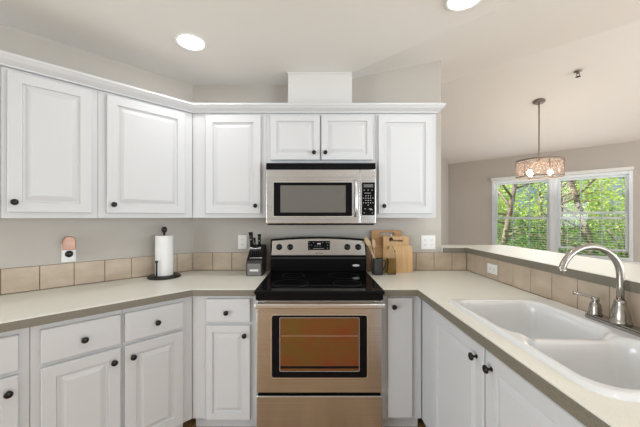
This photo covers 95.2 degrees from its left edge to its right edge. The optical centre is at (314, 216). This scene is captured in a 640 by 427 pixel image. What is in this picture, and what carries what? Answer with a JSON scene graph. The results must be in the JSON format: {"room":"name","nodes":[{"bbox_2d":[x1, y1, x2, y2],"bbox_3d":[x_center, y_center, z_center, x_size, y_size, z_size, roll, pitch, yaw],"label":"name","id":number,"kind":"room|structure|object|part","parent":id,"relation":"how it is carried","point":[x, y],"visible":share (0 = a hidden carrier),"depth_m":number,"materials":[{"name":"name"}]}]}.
{"room":"kitchen","nodes":[
{"label":"kitchen","id":0,"kind":"room"},
{"bbox_2d":[0,24,192,380],"bbox_3d":[-1.979,0.121,1.495,2.951,2.470,0.140,0,0,-43],"label":"wall","id":1,"kind":"structure","parent":0,"point":[24,242],"depth_m":1.94,"materials":[{"name":"grey paint"}]},
{"bbox_2d":[0,66,0,217],"bbox_3d":[-1.826,-0.369,1.343,0.527,0.750,0.370,0,0,-45],"label":"upper cabinet","id":2,"kind":"object","parent":1,"relation":"attached to","point":[0,66],"visible":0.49,"depth_m":1.44,"materials":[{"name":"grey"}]},
{"bbox_2d":[1,66,97,217],"bbox_3d":[-1.502,-0.369,1.667,0.386,0.750,0.370,0,0,-45],"label":"upper cabinet","id":3,"kind":"object","parent":1,"relation":"attached to","point":[49,126],"visible":1,"depth_m":1.54,"materials":[{"name":"grey wood"}]},
{"bbox_3d":[-1.486,-0.074,1.444,0.031,0.031,0.031,0,0,-45],"label":"knob","id":4,"kind":"part","parent":3,"relation":"part of","materials":[{"name":"black metal"}]},
{"bbox_2d":[61,244,75,261],"bbox_3d":[-1.567,0.228,1.859,0.072,0.116,0.008,0,0,-45],"label":"wall outlet","id":5,"kind":"object","parent":1,"relation":"attached to","point":[74,259],"visible":0.18,"depth_m":1.85,"materials":[{"name":"white plastic"}]},
{"bbox_2d":[62,236,75,258],"bbox_3d":[-1.550,0.193,1.839,0.066,0.143,0.044,0,0,-45],"label":"air freshener","id":6,"kind":"object","parent":1,"relation":"attached to","point":[68,243],"visible":1,"depth_m":1.82,"materials":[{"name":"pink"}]},
{"bbox_2d":[0,252,270,294],"bbox_3d":[-1.348,0.367,1.993,2.139,0.147,0.358,0,0,-32],"label":"tile backsplash","id":7,"kind":"structure","parent":1,"relation":"attached to","point":[31,278],"depth_m":1.98,"materials":[{"name":"brown tile"}]},
{"bbox_2d":[98,90,191,217],"bbox_3d":[-1.125,-0.369,2.045,0.681,0.750,0.370,0,0,-45],"label":"upper cabinet","id":8,"kind":"object","parent":1,"relation":"attached to","point":[145,148],"visible":0.92,"depth_m":1.86,"materials":[{"name":"grey wood"}]},
{"bbox_2d":[183,381,425,426],"bbox_3d":[1.400,1.406,1.750,9.200,0.100,9.100,0,0,0],"label":"floor","id":9,"kind":"structure","parent":0,"point":[192,422],"depth_m":1.91,"materials":[{"name":"brown wood"}]},
{"bbox_2d":[0,327,29,426],"bbox_3d":[-1.696,0.919,1.276,0.636,0.874,0.650,0,0,-45],"label":"base cabinet","id":10,"kind":"object","parent":9,"relation":"on","point":[15,344],"visible":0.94,"depth_m":1.26,"materials":[{"name":"grey wood"}]},
{"bbox_3d":[-1.298,0.750,1.236,0.031,0.031,0.031,0,0,45],"label":"knob","id":11,"kind":"part","parent":10,"relation":"part of","materials":[{"name":"black metal"}]},
{"bbox_3d":[-1.493,0.591,1.077,0.563,0.155,0.020,0,0,-45],"label":"drawer","id":12,"kind":"part","parent":10,"relation":"part of","materials":[{"name":"grey wood"}]},
{"bbox_3d":[-1.493,0.967,1.077,0.563,0.559,0.020,0,0,-45],"label":"door","id":13,"kind":"part","parent":10,"relation":"part of","materials":[{"name":"grey wood"}]},
{"bbox_2d":[0,270,270,332],"bbox_3d":[-1.099,0.463,1.684,2.078,0.041,0.909,0,0,-45],"label":"countertop","id":14,"kind":"structure","parent":10,"relation":"on","point":[22,310],"depth_m":1.67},
{"bbox_2d":[147,227,180,279],"bbox_3d":[-1.107,0.257,2.145,0.220,0.371,0.220,0,0,0],"label":"paper towel holder","id":15,"kind":"object","parent":14,"relation":"on","point":[163,229],"visible":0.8,"depth_m":2.08,"materials":[{"name":"black metal"}]},
{"bbox_3d":[-1.119,0.367,2.063,0.022,0.120,0.021,0,0,0],"label":"arm","id":16,"kind":"part","parent":15,"relation":"part of","materials":[{"name":"black metal"}]},
{"bbox_2d":[155,235,172,275],"bbox_3d":[-1.107,0.280,2.145,0.119,0.288,0.119,0,0,0],"label":"paper towel roll","id":17,"kind":"object","parent":15,"relation":"on","point":[163,244],"visible":0.97,"depth_m":2.10,"materials":[{"name":"white paper"}]},
{"bbox_3d":[-1.107,0.247,2.145,0.041,0.353,0.041,0,0,0],"label":"post","id":18,"kind":"part","parent":15,"relation":"part of","materials":[{"name":"black metal"}]},
{"bbox_2d":[246,244,266,275],"bbox_3d":[-0.455,0.331,2.280,0.120,0.221,0.209,0,0,0],"label":"knife block","id":19,"kind":"object","parent":14,"relation":"on","point":[254,267],"visible":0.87,"depth_m":2.19,"materials":[{"name":"black"}]},
{"bbox_2d":[248,232,253,247],"bbox_3d":[-0.504,0.182,2.303,0.032,0.130,0.040,0,0,24],"label":"kitchen knife","id":20,"kind":"object","parent":19,"relation":"on","point":[250,233],"visible":0.94,"depth_m":2.29,"materials":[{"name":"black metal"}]},
{"bbox_3d":[-0.455,0.392,2.181,0.100,0.092,0.010,0,0,0],"label":"panel","id":21,"kind":"part","parent":19,"relation":"part of","materials":[{"name":"silver metal"}]},
{"bbox_2d":[257,234,260,247],"bbox_3d":[-0.439,0.190,2.304,0.029,0.113,0.030,0,0,0],"label":"kitchen knife","id":22,"kind":"object","parent":19,"relation":"on","point":[259,235],"visible":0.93,"depth_m":2.30,"materials":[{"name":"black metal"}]},
{"bbox_2d":[30,310,121,426],"bbox_3d":[-1.346,0.919,1.625,0.351,0.874,0.650,0,0,-45],"label":"base cabinet","id":23,"kind":"object","parent":9,"relation":"on","point":[76,364],"visible":0.94,"depth_m":1.41,"materials":[{"name":"grey wood"}]},
{"bbox_3d":[-1.136,0.591,1.434,0.020,0.155,0.308,0,0,45],"label":"drawer","id":24,"kind":"part","parent":23,"relation":"part of","materials":[{"name":"grey wood"}]},
{"bbox_3d":[-1.136,0.967,1.434,0.020,0.559,0.308,0,0,45],"label":"door","id":25,"kind":"part","parent":23,"relation":"part of","materials":[{"name":"grey wood"}]},
{"bbox_3d":[-1.117,0.596,1.417,0.031,0.031,0.031,0,0,-45],"label":"knob","id":26,"kind":"part","parent":23,"relation":"part of","materials":[{"name":"black metal"}]},
{"bbox_3d":[-1.032,0.750,1.502,0.031,0.031,0.031,0,0,-45],"label":"knob","id":27,"kind":"part","parent":23,"relation":"part of","materials":[{"name":"black metal"}]},
{"bbox_2d":[122,296,191,426],"bbox_3d":[-1.003,0.919,1.968,0.617,0.874,0.650,0,0,-45],"label":"base cabinet","id":28,"kind":"object","parent":9,"relation":"on","point":[156,337],"visible":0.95,"depth_m":1.66,"materials":[{"name":"grey wood"}]},
{"bbox_3d":[-0.971,0.750,1.563,0.031,0.031,0.031,0,0,-45],"label":"knob","id":29,"kind":"part","parent":28,"relation":"part of","materials":[{"name":"black metal"}]},
{"bbox_3d":[-0.907,0.591,1.663,0.303,0.155,0.020,0,0,-45],"label":"drawer","id":30,"kind":"part","parent":28,"relation":"part of","materials":[{"name":"grey wood"}]},
{"bbox_3d":[-0.907,0.967,1.663,0.303,0.559,0.020,0,0,-45],"label":"door","id":31,"kind":"part","parent":28,"relation":"part of","materials":[{"name":"grey wood"}]},
{"bbox_2d":[193,296,256,425],"bbox_3d":[-0.685,0.919,2.093,0.646,0.874,0.650,0,0,0],"label":"base cabinet","id":32,"kind":"object","parent":9,"relation":"on","point":[224,327],"visible":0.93,"depth_m":1.80,"materials":[{"name":"grey wood"}]},
{"bbox_3d":[-0.537,0.578,1.809,0.275,0.144,0.020,0,0,0],"label":"drawer","id":33,"kind":"part","parent":32,"relation":"part of","materials":[{"name":"grey wood"}]},
{"bbox_3d":[-0.537,0.961,1.809,0.275,0.584,0.020,0,0,0],"label":"door","id":34,"kind":"part","parent":32,"relation":"part of","materials":[{"name":"grey wood"}]},
{"bbox_2d":[254,236,384,426],"bbox_3d":[0.026,0.756,2.050,0.769,1.199,0.720,0,0,0],"label":"range","id":35,"kind":"object","parent":9,"relation":"on","point":[318,307],"visible":1,"depth_m":1.75,"materials":[{"name":"silver metal"}]},
{"bbox_3d":[-0.281,0.236,2.278,0.048,0.048,0.031,0,0,0],"label":"knob","id":36,"kind":"part","parent":35,"relation":"part of","materials":[{"name":"black plastic"}]},
{"bbox_3d":[-0.195,0.236,2.278,0.048,0.048,0.031,0,0,0],"label":"knob","id":37,"kind":"part","parent":35,"relation":"part of","materials":[{"name":"black plastic"}]},
{"bbox_3d":[0.027,0.235,2.297,0.740,0.130,0.006,0,0,0],"label":"control panel","id":38,"kind":"part","parent":35,"relation":"part of","materials":[{"name":"metal"}]},
{"bbox_3d":[0.026,0.779,1.778,0.759,0.557,0.045,0,0,0],"label":"oven door","id":39,"kind":"part","parent":35,"relation":"part of","materials":[{"name":"metal"}]},
{"bbox_3d":[0.031,0.224,2.293,0.172,0.071,0.002,0,0,0],"label":"clock panel","id":40,"kind":"part","parent":35,"relation":"part of","materials":[{"name":"black"}]},
{"bbox_3d":[0.026,1.187,1.778,0.759,0.219,0.043,0,0,0],"label":"storage drawer","id":41,"kind":"part","parent":35,"relation":"part of","materials":[{"name":"metal"}]},
{"bbox_3d":[0.026,0.778,1.754,0.583,0.384,0.002,0,0,0],"label":"window trim","id":42,"kind":"part","parent":35,"relation":"part of","materials":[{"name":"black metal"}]},
{"bbox_3d":[0.026,0.519,1.723,0.759,0.030,0.066,0,0,0],"label":"handle","id":43,"kind":"part","parent":35,"relation":"part of","materials":[{"name":"silver metal"}]},
{"bbox_3d":[0.026,0.476,1.768,0.759,0.038,0.065,0,0,0],"label":"rail","id":44,"kind":"part","parent":35,"relation":"part of","materials":[{"name":"black metal"}]},
{"bbox_2d":[254,271,384,294],"bbox_3d":[0.026,0.444,2.029,0.769,0.025,0.633,0,0,0],"label":"cooktop","id":45,"kind":"object","parent":35,"relation":"in","point":[276,282],"depth_m":1.87,"materials":[{"name":"black glass"}]},
{"bbox_3d":[0.339,0.236,2.278,0.048,0.048,0.031,0,0,0],"label":"knob","id":46,"kind":"part","parent":35,"relation":"part of","materials":[{"name":"black plastic"}]},
{"bbox_2d":[381,296,420,425],"bbox_3d":[0.538,0.919,2.093,0.251,0.874,0.650,0,0,0],"label":"base cabinet","id":47,"kind":"object","parent":9,"relation":"on","point":[401,315],"visible":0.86,"depth_m":1.80,"materials":[{"name":"grey wood"}]},
{"bbox_3d":[0.525,0.868,1.809,0.153,0.739,0.020,0,0,0],"label":"door","id":48,"kind":"part","parent":47,"relation":"part of","materials":[{"name":"grey wood"}]},
{"bbox_2d":[422,300,585,426],"bbox_3d":[0.933,0.919,1.092,0.638,0.874,1.444,0,0,0],"label":"base cabinet","id":49,"kind":"object","parent":9,"relation":"on","point":[464,384],"visible":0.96,"depth_m":1.21,"materials":[{"name":"white wood"}]},
{"bbox_3d":[0.655,0.872,1.363,0.020,0.744,0.484,0,0,0],"label":"door","id":50,"kind":"part","parent":49,"relation":"part of","materials":[{"name":"grey wood"}]},
{"bbox_3d":[0.630,0.556,1.165,0.031,0.031,0.031,0,0,0],"label":"knob","id":51,"kind":"part","parent":49,"relation":"part of","materials":[{"name":"black metal"}]},
{"bbox_3d":[0.630,0.556,1.066,0.031,0.031,0.031,0,0,0],"label":"knob","id":52,"kind":"part","parent":49,"relation":"part of","materials":[{"name":"black metal"}]},
{"bbox_2d":[367,270,639,426],"bbox_3d":[0.834,0.463,1.387,0.844,0.041,2.055,0,0,0],"label":"countertop","id":53,"kind":"structure","parent":49,"relation":"on","point":[436,288],"depth_m":1.10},
{"bbox_2d":[366,245,370,271],"bbox_3d":[0.432,0.314,2.367,0.039,0.255,0.029,0,0,0],"label":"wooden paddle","id":54,"kind":"object","parent":53,"relation":"on","point":[368,252],"visible":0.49,"depth_m":2.36,"materials":[{"name":"brown wood"}]},
{"bbox_2d":[372,258,385,275],"bbox_3d":[0.483,0.380,2.245,0.091,0.125,0.091,0,0,-39],"label":"utensil crock","id":55,"kind":"object","parent":53,"relation":"on","point":[377,263],"visible":0.99,"depth_m":2.21,"materials":[{"name":"grey ceramic"}]},
{"bbox_2d":[364,237,374,258],"bbox_3d":[0.442,0.290,2.250,0.125,0.279,0.014,0,0,6],"label":"wooden spoon","id":56,"kind":"object","parent":55,"relation":"in","point":[366,239],"visible":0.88,"depth_m":2.25,"materials":[{"name":"brown wood"}]},
{"bbox_2d":[364,237,369,246],"bbox_3d":[0.403,0.191,2.255,0.045,0.080,0.014,0,0,0],"label":"bowl","id":57,"kind":"object","parent":56,"relation":"on","point":[366,239],"depth_m":2.25,"materials":[{"name":"brown wood"}]},
{"bbox_2d":[371,239,375,256],"bbox_3d":[0.463,0.300,2.277,0.047,0.261,0.022,0,0,34],"label":"wooden spoon","id":58,"kind":"object","parent":55,"relation":"in","point":[373,243],"visible":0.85,"depth_m":2.28,"materials":[{"name":"brown wood"}]},
{"bbox_2d":[371,239,375,247],"bbox_3d":[0.456,0.206,2.282,0.035,0.074,0.014,0,0,0],"label":"bowl","id":59,"kind":"object","parent":58,"relation":"on","point":[373,243],"depth_m":2.28,"materials":[{"name":"brown wood"}]},
{"bbox_2d":[371,230,401,269],"bbox_3d":[0.586,0.275,2.391,0.247,0.333,0.038,0,0,0],"label":"cutting board","id":60,"kind":"object","parent":53,"relation":"on","point":[375,234],"visible":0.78,"depth_m":2.39,"materials":[{"name":"brown wood"}]},
{"bbox_2d":[386,233,395,274],"bbox_3d":[0.590,0.283,2.262,0.062,0.319,0.062,0,0,0],"label":"oil bottle","id":61,"kind":"object","parent":53,"relation":"on","point":[391,253],"visible":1,"depth_m":2.23,"materials":[{"name":"clear glass"}]},
{"bbox_2d":[383,236,408,271],"bbox_3d":[0.653,0.299,2.355,0.208,0.286,0.034,0,0,0],"label":"cutting board","id":62,"kind":"object","parent":53,"relation":"on","point":[405,239],"visible":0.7,"depth_m":2.35,"materials":[{"name":"brown wood"}]},
{"bbox_2d":[388,246,412,272],"bbox_3d":[0.679,0.336,2.330,0.192,0.212,0.028,0,0,0],"label":"cutting board","id":63,"kind":"object","parent":53,"relation":"on","point":[403,253],"visible":0.7,"depth_m":2.32,"materials":[{"name":"brown wood"}]},
{"bbox_2d":[449,299,639,401],"bbox_3d":[0.966,0.533,1.116,0.547,0.210,0.838,0,0,0],"label":"sink","id":64,"kind":"object","parent":53,"relation":"in","point":[602,359],"visible":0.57,"depth_m":1.04,"materials":[{"name":"white porcelain"}]},
{"bbox_2d":[557,244,639,336],"bbox_3d":[1.132,0.265,1.147,0.289,0.325,0.266,0,0,37],"label":"faucet","id":65,"kind":"object","parent":53,"relation":"on","point":[620,317],"visible":1,"depth_m":1.12,"materials":[{"name":"silver metal"}]},
{"bbox_3d":[1.169,0.368,1.253,0.049,0.087,0.096,0,0,-38],"label":"handle","id":66,"kind":"part","parent":65,"relation":"part of","materials":[{"name":"silver metal"}]},
{"bbox_3d":[1.069,0.215,1.132,0.255,0.225,0.027,0,0,0],"label":"spout","id":67,"kind":"part","parent":65,"relation":"part of","materials":[{"name":"silver metal"}]},
{"bbox_3d":[1.184,0.419,1.132,0.058,0.018,0.270,0,0,0],"label":"plate","id":68,"kind":"part","parent":65,"relation":"part of","materials":[{"name":"silver metal"}]},
{"bbox_3d":[1.184,0.366,1.132,0.069,0.092,0.069,0,0,0],"label":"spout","id":69,"kind":"part","parent":65,"relation":"part of","materials":[{"name":"silver metal"}]},
{"bbox_3d":[0.655,0.872,0.864,0.020,0.744,0.488,0,0,0],"label":"door","id":70,"kind":"part","parent":49,"relation":"part of","materials":[{"name":"grey wood"}]},
{"bbox_2d":[193,60,440,380],"bbox_3d":[0.015,0.001,2.490,2.058,2.711,0.140,0,0,0],"label":"wall","id":71,"kind":"structure","parent":0,"point":[420,83],"depth_m":2.42,"materials":[{"name":"grey paint"}]},
{"bbox_2d":[193,114,266,217],"bbox_3d":[-0.681,-0.369,2.233,0.657,0.750,0.370,0,0,0],"label":"upper cabinet","id":72,"kind":"object","parent":71,"relation":"attached to","point":[229,150],"visible":0.94,"depth_m":2.08,"materials":[{"name":"grey wood"}]},
{"bbox_2d":[238,235,246,248],"bbox_3d":[-0.601,0.206,2.415,0.072,0.116,0.008,0,0,0],"label":"wall outlet","id":73,"kind":"object","parent":71,"relation":"attached to","point":[242,239],"visible":1,"depth_m":2.41,"materials":[{"name":"white plastic"}]},
{"bbox_2d":[266,114,374,162],"bbox_3d":[0.042,-0.559,2.233,0.784,0.369,0.370,0,0,0],"label":"upper cabinet","id":74,"kind":"object","parent":71,"relation":"attached to","point":[290,138],"visible":0.96,"depth_m":2.08,"materials":[{"name":"grey wood"}]},
{"bbox_3d":[-0.142,-0.567,2.089,0.352,0.321,0.020,0,0,0],"label":"door","id":75,"kind":"part","parent":74,"relation":"part of","materials":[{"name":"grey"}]},
{"bbox_2d":[287,72,351,102],"bbox_3d":[0.034,-0.941,2.304,0.491,0.390,0.227,0,0,0],"label":"box","id":76,"kind":"object","parent":74,"relation":"on","point":[303,87],"visible":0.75,"depth_m":2.20,"materials":[{"name":"white"}]},
{"bbox_3d":[0.034,-1.085,2.300,0.491,0.013,0.219,0,0,0],"label":"trim","id":77,"kind":"part","parent":76,"relation":"part of","materials":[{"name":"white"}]},
{"bbox_2d":[266,163,375,224],"bbox_3d":[0.041,-0.159,2.189,0.756,0.429,0.456,0,0,0],"label":"microwave","id":78,"kind":"object","parent":74,"relation":"attached to","point":[296,193],"visible":1,"depth_m":2.01,"materials":[{"name":"silver metal"}]},
{"bbox_3d":[-0.015,-0.122,2.009,0.551,0.244,0.001,0,0,0],"label":"window trim","id":79,"kind":"part","parent":78,"relation":"part of","materials":[{"name":"silver metal"}]},
{"bbox_3d":[0.041,0.053,2.215,0.744,0.006,0.370,0,0,0],"label":"plate","id":80,"kind":"part","parent":78,"relation":"part of","materials":[{"name":"black"}]},
{"bbox_3d":[0.280,-0.126,1.987,0.026,0.257,0.052,0,0,0],"label":"handle","id":81,"kind":"part","parent":78,"relation":"part of","materials":[{"name":"silver metal"}]},
{"bbox_3d":[0.365,-0.141,2.033,0.108,0.373,0.045,0,0,0],"label":"control panel","id":82,"kind":"part","parent":78,"relation":"part of","materials":[{"name":"metal"}]},
{"bbox_3d":[0.229,-0.567,2.089,0.368,0.321,0.020,0,0,0],"label":"door","id":83,"kind":"part","parent":74,"relation":"part of","materials":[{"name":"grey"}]},
{"bbox_2d":[375,114,435,217],"bbox_3d":[0.651,-0.369,2.233,0.433,0.750,0.370,0,0,0],"label":"upper cabinet","id":84,"kind":"object","parent":71,"relation":"attached to","point":[405,144],"visible":0.94,"depth_m":2.08,"materials":[{"name":"grey wood"}]},
{"bbox_2d":[0,50,445,113],"bbox_3d":[-0.553,-0.773,1.875,3.139,0.056,0.686,0,0,-20],"label":"crown molding","id":85,"kind":"structure","parent":84,"relation":"on","point":[7,59],"depth_m":2.04,"materials":[{"name":"grey wood"}]},
{"bbox_2d":[421,235,434,248],"bbox_3d":[0.937,0.210,2.415,0.118,0.116,0.008,0,0,0],"label":"wall outlet","id":86,"kind":"object","parent":71,"relation":"attached to","point":[427,241],"visible":1,"depth_m":2.41,"materials":[{"name":"white plastic"}]},
{"bbox_2d":[0,0,639,163],"bbox_3d":[2.068,-1.452,-0.689,11.100,0.809,10.950,0,0,45],"label":"ceiling","id":87,"kind":"structure","parent":0,"point":[497,57],"depth_m":2.04,"materials":[{"name":"white paint"}]},
{"bbox_2d":[174,33,206,50],"bbox_3d":[-0.775,-1.089,1.825,0.192,0.008,0.192,0,0,0],"label":"recessed light","id":88,"kind":"object","parent":87,"relation":"in","point":[188,41],"visible":1,"depth_m":1.81,"materials":[{"name":"white plastic"}]},
{"bbox_2d":[444,0,482,11],"bbox_3d":[0.750,-1.089,1.455,0.192,0.008,0.192,0,0,0],"label":"recessed light","id":89,"kind":"object","parent":87,"relation":"in","point":[451,5],"visible":1,"depth_m":1.50,"materials":[{"name":"white"}]},
{"bbox_2d":[515,98,564,179],"bbox_3d":[2.904,-1.015,3.785,0.504,1.006,0.504,0,0,0],"label":"pendant light","id":90,"kind":"object","parent":87,"relation":"hanging from","point":[539,101],"visible":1,"depth_m":3.77,"materials":[{"name":"grey metal"}]},
{"bbox_3d":[2.904,-1.094,3.785,0.036,0.777,0.036,0,0,0],"label":"rod","id":91,"kind":"part","parent":90,"relation":"part of","materials":[{"name":"grey metal"}]},
{"bbox_2d":[574,70,581,77],"bbox_3d":[2.900,-1.577,3.220,0.072,0.065,0.072,0,0,0],"label":"sprinkler","id":92,"kind":"object","parent":87,"relation":"attached to","point":[576,71],"visible":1,"depth_m":3.21,"materials":[{"name":"grey metal"}]},
{"bbox_2d":[441,157,448,244],"bbox_3d":[1.024,-0.200,4.413,4.848,3.112,0.127,0,0,-45],"label":"wall","id":93,"kind":"structure","parent":0,"point":[444,165],"depth_m":5.93,"materials":[{"name":"grey paint"}]},
{"bbox_2d":[466,253,541,296],"bbox_3d":[1.217,0.825,1.452,0.346,1.062,2.205,0,0,0],"label":"wall","id":94,"kind":"structure","parent":0,"point":[466,253],"depth_m":2.42,"materials":[{"name":"grey paint"}]},
{"bbox_2d":[412,252,639,326],"bbox_3d":[0.836,0.367,1.390,0.852,0.147,2.060,0,0,0],"label":"tile backsplash","id":95,"kind":"structure","parent":94,"relation":"attached to","point":[559,288],"depth_m":1.65,"materials":[{"name":"brown tile"}]},
{"bbox_2d":[487,263,497,274],"bbox_3d":[1.248,0.366,2.057,0.008,0.068,0.112,0,0,0],"label":"wall outlet","id":96,"kind":"object","parent":95,"relation":"attached to","point":[491,268],"visible":1,"depth_m":2.05,"materials":[{"name":"white plastic"}]},
{"bbox_2d":[441,245,639,293],"bbox_3d":[1.368,0.270,1.480,0.644,0.044,2.240,0,0,0],"label":"bar ledge","id":97,"kind":"object","parent":94,"relation":"on","point":[593,270],"visible":0.79,"depth_m":1.63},
{"bbox_2d":[449,141,639,262],"bbox_3d":[4.342,0.121,4.625,0.140,2.470,4.300,0,0,-45],"label":"wall","id":98,"kind":"structure","parent":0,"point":[470,183],"depth_m":5.50,"materials":[{"name":"grey paint"}]},
{"bbox_2d":[491,175,551,250],"bbox_3d":[3.634,-0.057,5.178,0.053,1.345,0.907,0,0,-45],"label":"window blind","id":99,"kind":"object","parent":98,"relation":"attached to","point":[511,177],"visible":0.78,"depth_m":5.17,"materials":[{"name":"white plastic"}]},
{"bbox_3d":[3.634,-0.707,5.177,0.050,0.045,0.907,0,0,-45],"label":"head rail","id":100,"kind":"part","parent":99,"relation":"part of","materials":[{"name":"white plastic"}]},
{"bbox_2d":[492,170,639,264],"bbox_3d":[4.002,-0.001,4.900,1.930,1.361,0.150,0,0,45],"label":"window","id":101,"kind":"structure","parent":98,"relation":"attached to","point":[553,206],"depth_m":4.84,"materials":[{"name":"white plastic"}]},
{"bbox_3d":[3.710,-0.303,5.255,0.805,0.666,0.028,0,0,45],"label":"sash","id":102,"kind":"part","parent":101,"relation":"part of","materials":[{"name":"white plastic"}]},
{"bbox_3d":[3.685,0.300,5.230,0.805,0.600,0.028,0,0,45],"label":"sash","id":103,"kind":"part","parent":101,"relation":"part of","materials":[{"name":"white plastic"}]},
{"bbox_3d":[4.357,-0.303,4.608,0.805,0.666,0.028,0,0,45],"label":"sash","id":104,"kind":"part","parent":101,"relation":"part of","materials":[{"name":"white plastic"}]},
{"bbox_3d":[4.332,0.215,4.583,0.805,0.600,0.028,0,0,45],"label":"sash","id":105,"kind":"part","parent":101,"relation":"part of","materials":[{"name":"white plastic"}]},
{"bbox_2d":[554,166,633,259],"bbox_3d":[4.280,-0.057,4.532,0.907,1.345,0.052,0,0,45],"label":"window blind","id":106,"kind":"object","parent":98,"relation":"attached to","point":[631,167],"visible":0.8,"depth_m":4.50,"materials":[{"name":"white plastic"}]},
{"bbox_3d":[4.265,-0.043,4.518,0.547,1.282,0.002,0,0,45],"label":"ladder cord","id":107,"kind":"part","parent":106,"relation":"part of","materials":[{"name":"white fabric"}]},
{"bbox_3d":[4.279,-0.707,4.532,0.050,0.045,0.907,0,0,-45],"label":"head rail","id":108,"kind":"part","parent":106,"relation":"part of","materials":[{"name":"white plastic"}]},
{"bbox_3d":[4.283,0.607,4.535,0.887,0.018,0.044,0,0,45],"label":"rail","id":109,"kind":"part","parent":106,"relation":"part of","materials":[{"name":"white plastic"}]},
{"label":"outside","id":110,"kind":"structure","parent":0,"visible":0},
{"bbox_2d":[497,241,622,256],"bbox_3d":[10.076,1.656,11.491,26.000,0.100,17.500,0,0,45],"label":"ground","id":111,"kind":"structure","parent":110,"point":[497,241],"depth_m":15.90,"materials":[{"name":"green plant"}]},
{"bbox_2d":[497,186,512,240],"bbox_3d":[7.200,-0.557,14.023,3.895,4.430,3.871,0,0,0],"label":"tree","id":112,"kind":"object","parent":111,"relation":"on","point":[499,200],"visible":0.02,"depth_m":12.80,"materials":[{"name":"green plant"}]},
{"bbox_2d":[497,211,546,249],"bbox_3d":[6.505,0.715,9.909,2.409,1.814,2.405,0,0,0],"label":"shrub","id":113,"kind":"object","parent":111,"relation":"on","point":[524,223],"visible":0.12,"depth_m":9.52,"materials":[{"name":"green plant"}]},
{"bbox_2d":[497,181,582,244],"bbox_3d":[5.559,-0.456,8.237,4.258,4.174,3.747,0,0,0],"label":"tree","id":114,"kind":"object","parent":111,"relation":"on","point":[510,204],"visible":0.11,"depth_m":8.19,"materials":[{"name":"green plant"}]},
{"bbox_2d":[497,179,603,252],"bbox_3d":[9.557,-0.699,12.372,3.854,4.694,3.842,0,0,10],"label":"tree","id":115,"kind":"object","parent":111,"relation":"on","point":[510,185],"visible":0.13,"depth_m":12.18,"materials":[{"name":"green plant"}]},
{"bbox_2d":[497,178,624,254],"bbox_3d":[6.747,-0.607,7.810,3.782,4.453,3.450,0,0,-39],"label":"tree","id":116,"kind":"object","parent":111,"relation":"on","point":[575,194],"visible":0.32,"depth_m":7.50,"materials":[{"name":"green plant"}]},
{"bbox_2d":[508,219,616,255],"bbox_3d":[6.790,0.808,8.200,2.369,1.610,2.421,0,0,0],"label":"shrub","id":117,"kind":"object","parent":111,"relation":"on","point":[573,227],"visible":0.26,"depth_m":7.98,"materials":[{"name":"green plant"}]},
{"bbox_2d":[517,177,624,252],"bbox_3d":[8.553,-0.594,9.363,3.468,4.410,4.785,0,0,31],"label":"tree","id":118,"kind":"object","parent":111,"relation":"on","point":[563,201],"visible":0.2,"depth_m":9.36,"materials":[{"name":"green plant"}]},
{"bbox_2d":[570,177,624,256],"bbox_3d":[11.372,-0.620,10.114,3.883,4.616,3.876,0,0,0],"label":"tree","id":119,"kind":"object","parent":111,"relation":"on","point":[606,179],"visible":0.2,"depth_m":10.51,"materials":[{"name":"green plant"}]},
{"bbox_2d":[571,207,627,256],"bbox_3d":[8.354,0.655,7.774,2.439,1.915,2.442,0,0,0],"label":"shrub","id":120,"kind":"object","parent":111,"relation":"on","point":[618,215],"visible":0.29,"depth_m":7.89,"materials":[{"name":"green plant"}]}
]}

